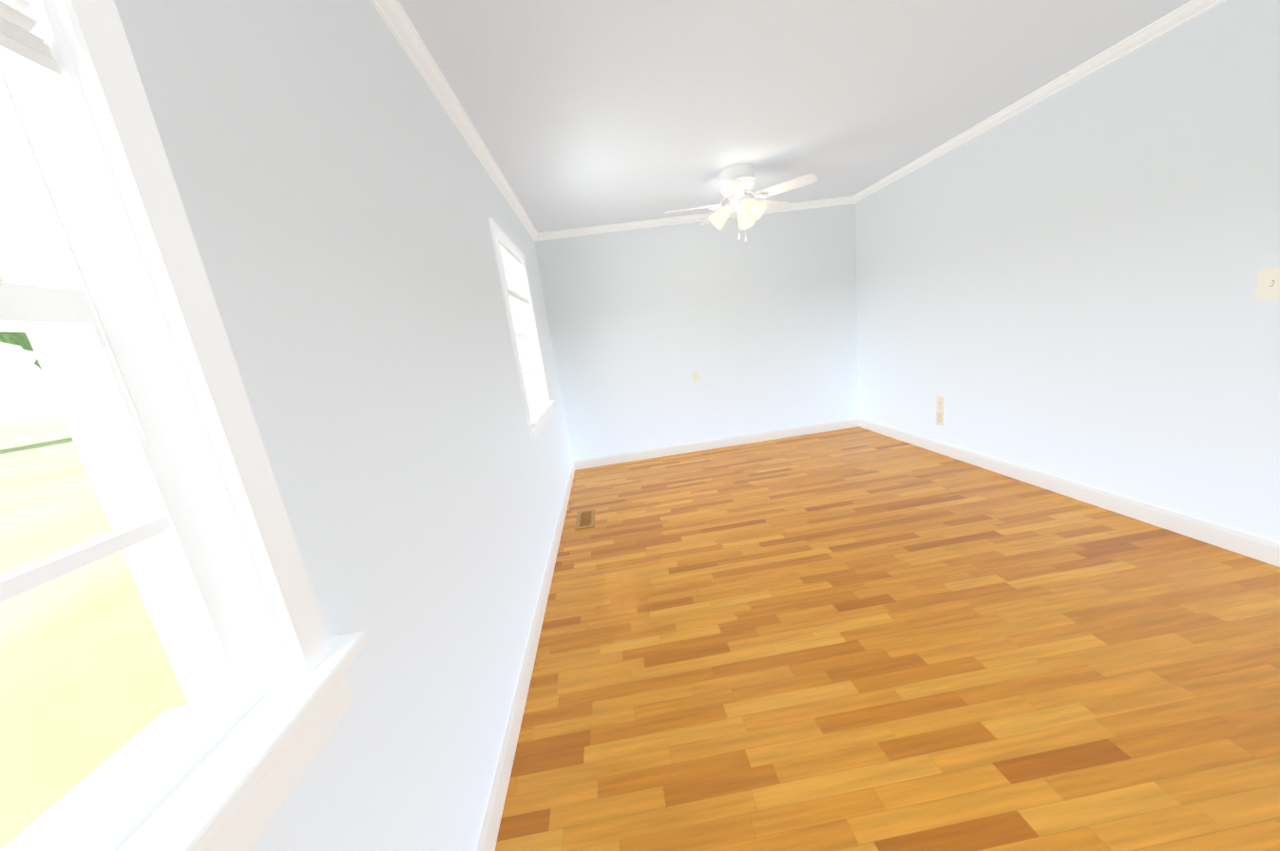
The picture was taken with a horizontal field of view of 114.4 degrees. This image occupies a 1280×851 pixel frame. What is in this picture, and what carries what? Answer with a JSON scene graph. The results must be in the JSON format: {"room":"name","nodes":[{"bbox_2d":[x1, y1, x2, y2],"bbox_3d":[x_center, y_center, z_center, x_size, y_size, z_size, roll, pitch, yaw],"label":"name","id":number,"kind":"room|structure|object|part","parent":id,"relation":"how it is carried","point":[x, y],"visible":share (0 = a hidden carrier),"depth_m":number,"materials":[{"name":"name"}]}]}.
{"room":"empty bedroom","nodes":[
{"label":"empty bedroom","id":0,"kind":"room"},
{"bbox_2d":[114,0,572,850],"bbox_3d":[-0.637,0.058,0.700,0.150,2.440,7.400,-8,12,-3],"label":"wall","id":1,"kind":"structure","parent":0,"point":[342,198],"depth_m":0.91,"materials":[{"name":"white paint"}]},
{"bbox_2d":[0,0,352,850],"bbox_3d":[-0.625,-0.036,0.084,0.207,1.273,0.974,-8,12,-3],"label":"window","id":2,"kind":"structure","parent":1,"relation":"in","point":[95,139],"depth_m":0.49,"materials":[{"name":"white wood"}]},
{"bbox_3d":[-0.655,-0.310,0.025,0.032,0.578,0.826,-8,12,-3],"label":"window sash","id":3,"kind":"part","parent":2,"relation":"part of","materials":[{"name":"white wood"}]},
{"bbox_2d":[0,0,148,440],"bbox_3d":[-0.573,-0.236,0.048,0.036,0.748,0.818,-8,12,-3],"label":"window blind","id":4,"kind":"object","parent":2,"relation":"attached to","point":[24,48],"visible":0.96,"depth_m":0.41,"materials":[{"name":"white"}]},
{"bbox_3d":[-0.550,0.205,0.140,0.032,0.568,0.826,-8,12,-3],"label":"window sash","id":5,"kind":"part","parent":2,"relation":"part of","materials":[{"name":"white wood"}]},
{"bbox_3d":[-0.454,0.526,0.215,0.016,0.085,0.974,-8,12,-3],"label":"window apron","id":6,"kind":"part","parent":2,"relation":"part of","materials":[{"name":"white wood"}]},
{"bbox_2d":[116,631,366,850],"bbox_3d":[-0.461,0.471,0.203,0.078,0.028,1.030,-8,12,-3],"label":"window sill","id":7,"kind":"structure","parent":1,"relation":"attached to","point":[198,809],"depth_m":0.49,"materials":[{"name":"white wood"}]},
{"bbox_2d":[369,0,540,241],"bbox_3d":[-0.692,-1.111,0.456,0.052,0.057,7.400,-8,12,-3],"label":"crown molding","id":8,"kind":"structure","parent":1,"relation":"attached to","point":[393,15],"depth_m":1.66,"materials":[{"name":"white wood"}]},
{"bbox_2d":[488,217,552,440],"bbox_3d":[-0.878,-0.605,2.859,0.207,1.273,0.974,-8,12,-3],"label":"window","id":9,"kind":"structure","parent":1,"relation":"in","point":[499,234],"depth_m":3.06,"materials":[{"name":"white wood"}]},
{"bbox_2d":[496,238,537,365],"bbox_3d":[-0.826,-0.805,2.822,0.036,0.748,0.818,-8,12,-3],"label":"window blind","id":10,"kind":"object","parent":9,"relation":"attached to","point":[512,268],"visible":0.71,"depth_m":2.75,"materials":[{"name":"white"}]},
{"bbox_3d":[-0.908,-0.878,2.800,0.032,0.578,0.826,-8,12,-3],"label":"window sash","id":11,"kind":"part","parent":9,"relation":"part of","materials":[{"name":"white wood"}]},
{"bbox_3d":[-0.802,-0.363,2.915,0.032,0.568,0.826,-8,12,-3],"label":"window sash","id":12,"kind":"part","parent":9,"relation":"part of","materials":[{"name":"white wood"}]},
{"bbox_3d":[-0.707,-0.043,2.989,0.016,0.085,0.974,-8,12,-3],"label":"window apron","id":13,"kind":"part","parent":9,"relation":"part of","materials":[{"name":"white wood"}]},
{"bbox_2d":[474,460,576,850],"bbox_3d":[-0.403,1.179,0.951,0.015,0.103,7.400,-8,12,-3],"label":"baseboard","id":14,"kind":"structure","parent":1,"relation":"attached to","point":[487,840],"depth_m":1.51,"materials":[{"name":"white wood"}]},
{"bbox_2d":[527,400,554,428],"bbox_3d":[-0.714,-0.098,2.978,0.078,0.028,1.030,-8,12,-3],"label":"window sill","id":15,"kind":"structure","parent":1,"relation":"attached to","point":[540,413],"depth_m":2.84,"materials":[{"name":"white wood"}]},
{"bbox_2d":[534,203,859,460],"bbox_3d":[0.735,-0.949,4.488,3.609,2.440,0.150,-8,12,-3],"label":"wall","id":16,"kind":"structure","parent":0,"point":[757,330],"depth_m":4.39,"materials":[{"name":"white paint"}]},
{"bbox_2d":[536,196,852,241],"bbox_3d":[0.584,-2.083,4.138,3.180,0.057,0.052,-8,12,-3],"label":"crown molding","id":17,"kind":"structure","parent":16,"relation":"attached to","point":[626,226],"depth_m":4.11,"materials":[{"name":"white wood"}]},
{"bbox_2d":[691,370,700,382],"bbox_3d":[0.607,-0.528,4.482,0.078,0.124,0.007,-8,12,-3],"label":"electrical outlet","id":18,"kind":"object","parent":16,"relation":"attached to","point":[696,376],"visible":1,"depth_m":4.48,"materials":[{"name":"beige plastic"}]},
{"bbox_2d":[576,418,858,469],"bbox_3d":[0.890,0.200,4.652,3.240,0.103,0.015,-8,12,-3],"label":"baseboard","id":19,"kind":"structure","parent":16,"relation":"attached to","point":[849,423],"depth_m":4.64,"materials":[{"name":"white wood"}]},
{"bbox_2d":[398,0,1190,232],"bbox_3d":[0.904,-1.434,0.535,3.609,0.120,7.700,-8,12,-3],"label":"ceiling","id":20,"kind":"structure","parent":0,"point":[584,113],"depth_m":1.98,"materials":[{"name":"white paint"}]},
{"bbox_2d":[664,163,817,242],"bbox_3d":[0.717,-1.650,3.132,1.060,0.507,1.077,-8,12,-3],"label":"fan","id":21,"kind":"object","parent":20,"relation":"hanging from","point":[736,184],"visible":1,"depth_m":3.00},
{"bbox_2d":[494,426,1279,850],"bbox_3d":[1.238,1.046,1.074,3.609,0.120,7.700,-8,12,-3],"label":"floor","id":22,"kind":"structure","parent":0,"point":[855,640],"depth_m":1.55,"materials":[{"name":"brown wood"}]},
{"bbox_2d":[574,509,594,530],"bbox_3d":[-0.427,0.735,3.236,0.145,0.007,0.323,-8,12,-3],"label":"floor vent","id":23,"kind":"object","parent":22,"relation":"in","point":[585,520],"visible":1,"depth_m":3.22,"materials":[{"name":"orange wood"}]},
{"bbox_2d":[855,0,1279,542],"bbox_3d":[2.785,-0.431,0.835,0.150,2.440,7.550,-8,12,-3],"label":"wall","id":24,"kind":"structure","parent":0,"point":[1062,283],"depth_m":2.25,"materials":[{"name":"white paint"}]},
{"bbox_2d":[936,410,943,425],"bbox_3d":[2.594,-0.065,3.567,0.007,0.124,0.078,-8,12,-3],"label":"electrical outlet","id":25,"kind":"object","parent":24,"relation":"attached to","point":[939,417],"visible":1,"depth_m":3.56,"materials":[{"name":"beige plastic"}]},
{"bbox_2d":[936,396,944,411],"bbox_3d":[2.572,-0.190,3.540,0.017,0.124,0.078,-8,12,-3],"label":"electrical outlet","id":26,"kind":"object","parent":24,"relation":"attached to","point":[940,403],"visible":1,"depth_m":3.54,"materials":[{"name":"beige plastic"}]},
{"bbox_2d":[852,0,1226,203],"bbox_3d":[2.377,-1.916,2.261,0.052,0.057,4.100,-8,12,-3],"label":"crown molding","id":27,"kind":"structure","parent":24,"relation":"attached to","point":[1193,9],"depth_m":2.29,"materials":[{"name":"white wood"}]},
{"bbox_2d":[858,418,1279,567],"bbox_3d":[2.703,0.368,2.759,0.015,0.103,4.100,-8,12,-3],"label":"baseboard","id":28,"kind":"structure","parent":24,"relation":"attached to","point":[1255,547],"depth_m":2.37,"materials":[{"name":"white wood"}]},
{"bbox_2d":[1254,267,1279,300],"bbox_3d":[2.626,-0.586,1.692,0.017,0.124,0.124,-8,12,-3],"label":"light switch","id":29,"kind":"object","parent":24,"relation":"attached to","point":[1268,287],"visible":1,"depth_m":1.72,"materials":[{"name":"beige plastic"}]},
{"label":"outside","id":30,"kind":"structure","parent":0,"visible":0},
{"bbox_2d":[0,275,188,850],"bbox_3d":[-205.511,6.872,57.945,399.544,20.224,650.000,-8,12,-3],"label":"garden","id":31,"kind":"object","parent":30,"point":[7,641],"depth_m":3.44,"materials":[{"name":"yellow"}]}
]}

